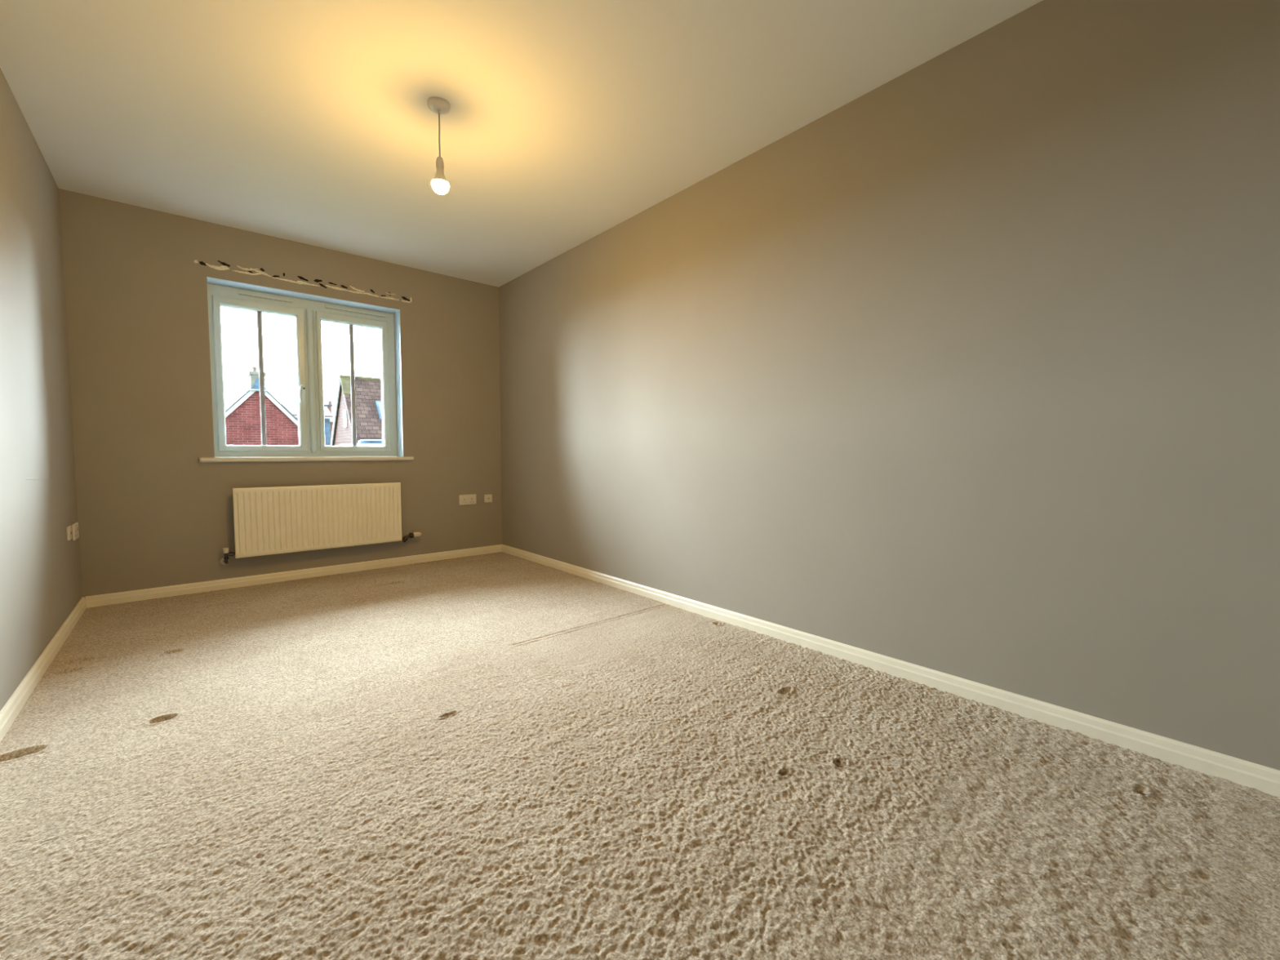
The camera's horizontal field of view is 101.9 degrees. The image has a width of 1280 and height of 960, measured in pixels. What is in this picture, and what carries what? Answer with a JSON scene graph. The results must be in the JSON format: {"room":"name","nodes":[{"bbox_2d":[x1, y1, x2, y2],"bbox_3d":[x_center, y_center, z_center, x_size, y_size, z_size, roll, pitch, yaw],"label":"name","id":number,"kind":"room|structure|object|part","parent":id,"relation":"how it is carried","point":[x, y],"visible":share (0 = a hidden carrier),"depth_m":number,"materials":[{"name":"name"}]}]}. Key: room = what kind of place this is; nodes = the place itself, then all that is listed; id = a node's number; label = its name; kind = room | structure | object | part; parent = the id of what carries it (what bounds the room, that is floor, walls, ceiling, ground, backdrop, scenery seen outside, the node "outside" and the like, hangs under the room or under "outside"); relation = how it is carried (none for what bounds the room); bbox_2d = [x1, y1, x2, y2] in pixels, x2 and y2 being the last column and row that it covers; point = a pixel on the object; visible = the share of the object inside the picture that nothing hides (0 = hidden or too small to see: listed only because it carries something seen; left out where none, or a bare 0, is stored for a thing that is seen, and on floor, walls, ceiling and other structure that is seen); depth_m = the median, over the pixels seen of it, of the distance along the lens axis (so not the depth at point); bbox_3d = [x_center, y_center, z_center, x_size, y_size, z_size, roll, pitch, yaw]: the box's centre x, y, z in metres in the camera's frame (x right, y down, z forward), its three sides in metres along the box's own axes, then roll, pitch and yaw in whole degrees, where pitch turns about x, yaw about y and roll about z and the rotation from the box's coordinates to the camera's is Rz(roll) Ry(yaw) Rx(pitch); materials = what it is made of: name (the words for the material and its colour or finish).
{"room":"empty bedroom","nodes":[
{"label":"empty bedroom","id":0,"kind":"room"},
{"bbox_2d":[0,67,82,711],"bbox_3d":[-1.635,-0.326,1.000,0.152,2.470,5.182,-3,4,-41],"label":"wall","id":1,"kind":"structure","parent":0,"point":[41,581],"depth_m":2.21,"materials":[{"name":"grey paint"}]},
{"bbox_2d":[0,596,86,742],"bbox_3d":[-1.623,0.830,1.173,0.016,0.083,5.032,-3,4,-41],"label":"baseboard","id":2,"kind":"structure","parent":1,"relation":"attached to","point":[12,708],"depth_m":2.06,"materials":[{"name":"beige paint"}]},
{"bbox_2d":[66,525,71,540],"bbox_3d":[-3.050,0.283,2.779,0.014,0.073,0.074,-3,4,-41],"label":"socket","id":3,"kind":"object","parent":1,"relation":"attached to","point":[69,527],"visible":1,"depth_m":2.75,"materials":[{"name":"white plastic"}]},
{"bbox_2d":[71,522,79,540],"bbox_3d":[-3.182,0.289,2.930,0.013,0.088,0.150,-3,4,-41],"label":"power socket","id":4,"kind":"object","parent":1,"relation":"attached to","point":[75,531],"visible":1,"depth_m":2.90,"materials":[{"name":"white plastic"}]},
{"bbox_2d":[58,188,502,597],"bbox_3d":[-2.377,-0.475,3.987,3.268,2.950,0.300,-3,4,-41],"label":"wall","id":5,"kind":"structure","parent":0,"point":[151,514],"depth_m":3.37,"materials":[{"name":"grey paint"}]},
{"bbox_2d":[84,544,502,608],"bbox_3d":[-2.274,0.683,3.930,2.642,0.083,0.016,-3,4,-41],"label":"baseboard","id":6,"kind":"structure","parent":5,"relation":"attached to","point":[93,601],"depth_m":3.65,"materials":[{"name":"beige paint"}]},
{"bbox_2d":[207,283,397,457],"bbox_3d":[-2.469,-0.759,3.910,1.181,1.169,0.129,-3,4,-41],"label":"window","id":7,"kind":"structure","parent":5,"relation":"in","point":[308,315],"depth_m":3.87,"materials":[{"name":"white plastic"}]},
{"bbox_3d":[-2.706,-0.734,3.721,0.521,1.050,0.064,-3,4,-41],"label":"sash","id":8,"kind":"part","parent":7,"relation":"part of","materials":[{"name":"clear glass"}]},
{"bbox_2d":[238,289,293,302],"bbox_3d":[-2.660,-1.305,3.698,0.320,0.031,0.014,-3,4,-41],"label":"vent","id":9,"kind":"object","parent":7,"relation":"attached to","point":[242,294],"depth_m":3.69,"materials":[{"name":"grey plastic"}]},
{"bbox_3d":[-2.486,-1.301,3.900,1.115,0.072,0.059,-3,4,-41],"label":"head rail","id":10,"kind":"part","parent":7,"relation":"part of","materials":[{"name":"white plastic"}]},
{"bbox_3d":[-2.494,-0.637,3.836,0.036,0.124,0.040,-3,4,-41],"label":"lever","id":11,"kind":"part","parent":7,"relation":"part of","materials":[{"name":"white plastic"}]},
{"bbox_3d":[-2.260,-0.754,4.110,0.498,1.050,0.064,-3,4,-41],"label":"sash","id":12,"kind":"part","parent":7,"relation":"part of","materials":[{"name":"clear glass"}]},
{"bbox_2d":[324,304,386,317],"bbox_3d":[-2.226,-1.325,4.077,0.430,0.031,0.014,-3,4,-41],"label":"vent","id":13,"kind":"object","parent":7,"relation":"attached to","point":[335,308],"depth_m":4.06,"materials":[{"name":"grey plastic"}]},
{"bbox_2d":[193,259,411,302],"bbox_3d":[-2.347,-1.428,3.757,1.339,0.070,0.012,-3,4,-41],"label":"scar","id":14,"kind":"object","parent":5,"relation":"attached to","point":[224,267],"visible":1,"depth_m":3.69,"materials":[{"name":"beige paint"}]},
{"bbox_2d":[206,276,403,456],"bbox_3d":[-2.413,-0.757,3.846,1.187,1.172,0.159,-3,4,-41],"label":"trim","id":15,"kind":"structure","parent":5,"relation":"attached to","point":[210,280],"depth_m":4.05,"materials":[{"name":"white paint"}]},
{"bbox_2d":[199,456,413,462],"bbox_3d":[-2.405,-0.157,3.865,1.337,0.029,0.188,-3,4,-41],"label":"windowsill","id":16,"kind":"structure","parent":5,"relation":"attached to","point":[348,458],"depth_m":3.73,"materials":[{"name":"white paint"}]},
{"bbox_2d":[219,482,421,564],"bbox_3d":[-2.287,0.291,3.840,1.288,0.515,0.099,-3,4,-41],"label":"radiator","id":17,"kind":"object","parent":5,"relation":"attached to","point":[273,520],"visible":1,"depth_m":3.73,"materials":[{"name":"beige metal"}]},
{"bbox_2d":[458,493,476,505],"bbox_3d":[-1.514,0.173,4.569,0.153,0.089,0.013,-3,4,-41],"label":"power socket","id":18,"kind":"object","parent":5,"relation":"attached to","point":[464,500],"visible":1,"depth_m":4.56,"materials":[{"name":"white plastic"}]},
{"bbox_2d":[484,493,492,502],"bbox_3d":[-1.371,0.167,4.689,0.074,0.072,0.021,-3,4,-41],"label":"socket","id":19,"kind":"object","parent":5,"relation":"attached to","point":[487,498],"visible":1,"depth_m":4.68,"materials":[{"name":"white plastic"}]},
{"bbox_2d":[0,0,1042,287],"bbox_3d":[-0.574,-1.688,1.855,2.968,0.200,5.182,-3,4,-41],"label":"ceiling","id":20,"kind":"structure","parent":0,"point":[312,122],"depth_m":2.17,"materials":[{"name":"white paint"}]},
{"bbox_2d":[426,96,450,194],"bbox_3d":[-0.860,-1.421,2.230,0.093,0.372,0.093,-3,4,-41],"label":"pendant light","id":21,"kind":"object","parent":20,"relation":"hanging from","point":[438,105],"visible":1,"depth_m":2.22,"materials":[{"name":"white plastic"}]},
{"bbox_3d":[-0.860,-1.481,2.227,0.008,0.194,0.007,-3,4,-41],"label":"cord","id":22,"kind":"part","parent":21,"relation":"part of","materials":[{"name":"beige plastic"}]},
{"bbox_3d":[-0.860,-1.308,2.236,0.070,0.060,0.070,-3,4,-41],"label":"bulb","id":23,"kind":"part","parent":21,"relation":"part of","materials":[{"name":"white plastic"}]},
{"bbox_3d":[-0.860,-1.257,2.238,0.071,0.043,0.071,-3,4,-41],"label":"bulb","id":24,"kind":"part","parent":21,"relation":"part of","materials":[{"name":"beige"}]},
{"bbox_2d":[0,551,1279,959],"bbox_3d":[-0.624,0.829,2.046,2.668,0.059,5.032,-3,4,-41],"label":"floor","id":25,"kind":"structure","parent":0,"point":[500,755],"depth_m":1.35,"materials":[{"name":"beige carpet"}]},
{"bbox_2d":[498,0,1279,770],"bbox_3d":[0.487,-0.424,2.850,0.150,2.470,5.182,-3,4,-41],"label":"wall","id":26,"kind":"structure","parent":0,"point":[969,369],"depth_m":1.88,"materials":[{"name":"grey paint"}]},
{"bbox_2d":[501,544,1279,796],"bbox_3d":[0.374,0.738,2.914,0.016,0.083,5.032,-3,4,-41],"label":"baseboard","id":27,"kind":"structure","parent":26,"relation":"attached to","point":[1266,780],"depth_m":1.88,"materials":[{"name":"beige paint"}]},
{"label":"outside","id":28,"kind":"structure","parent":0,"visible":0},
{"bbox_3d":[-31.962,-0.389,81.567,180.000,0.500,155.218,-3,4,-41],"label":"ground","id":29,"kind":"structure","parent":28,"visible":0},
{"bbox_2d":[225,366,298,445],"bbox_3d":[-26.570,-2.704,35.676,9.100,9.014,9.560,-3,4,-41],"label":"house","id":30,"kind":"structure","parent":29,"relation":"on","point":[242,417],"depth_m":32.16,"materials":[{"name":"red brick"}]},
{"bbox_2d":[252,366,257,371],"bbox_3d":[-24.000,-6.859,32.357,0.260,0.360,0.260,-3,4,-41],"label":"chimney pot","id":31,"kind":"object","parent":30,"relation":"on","point":[255,369],"depth_m":32.28,"materials":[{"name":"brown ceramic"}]},
{"bbox_2d":[234,401,333,445],"bbox_3d":[-29.677,-2.446,43.303,6.315,7.686,5.620,-3,4,-41],"label":"house","id":32,"kind":"structure","parent":29,"relation":"on","point":[292,409],"depth_m":43.10,"materials":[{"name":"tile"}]},
{"bbox_2d":[324,400,333,439],"bbox_3d":[-33.747,-3.697,55.179,7.143,8.918,8.300,-3,4,-41],"label":"house","id":33,"kind":"structure","parent":29,"relation":"on","point":[329,405],"depth_m":52.30,"materials":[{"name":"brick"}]},
{"bbox_2d":[330,374,382,445],"bbox_3d":[-11.027,-1.710,30.060,11.060,7.634,8.874,-3,4,-41],"label":"house","id":34,"kind":"structure","parent":29,"relation":"on","point":[367,389],"depth_m":26.18,"materials":[{"name":"orange brick"}]},
{"bbox_2d":[375,400,382,419],"bbox_3d":[-12.955,-3.538,26.506,0.800,1.018,0.836,-3,4,-41],"label":"roof light","id":35,"kind":"object","parent":34,"relation":"attached to","point":[378,403],"depth_m":26.25,"materials":[{"name":"white glass"}]},
{"bbox_2d":[339,439,382,457],"bbox_3d":[-11.079,0.283,24.361,4.582,4.260,3.200,-3,4,-41],"label":"extension","id":36,"kind":"object","parent":29,"relation":"on","point":[362,442],"visible":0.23,"depth_m":22.28,"materials":[{"name":"white"}]}
]}

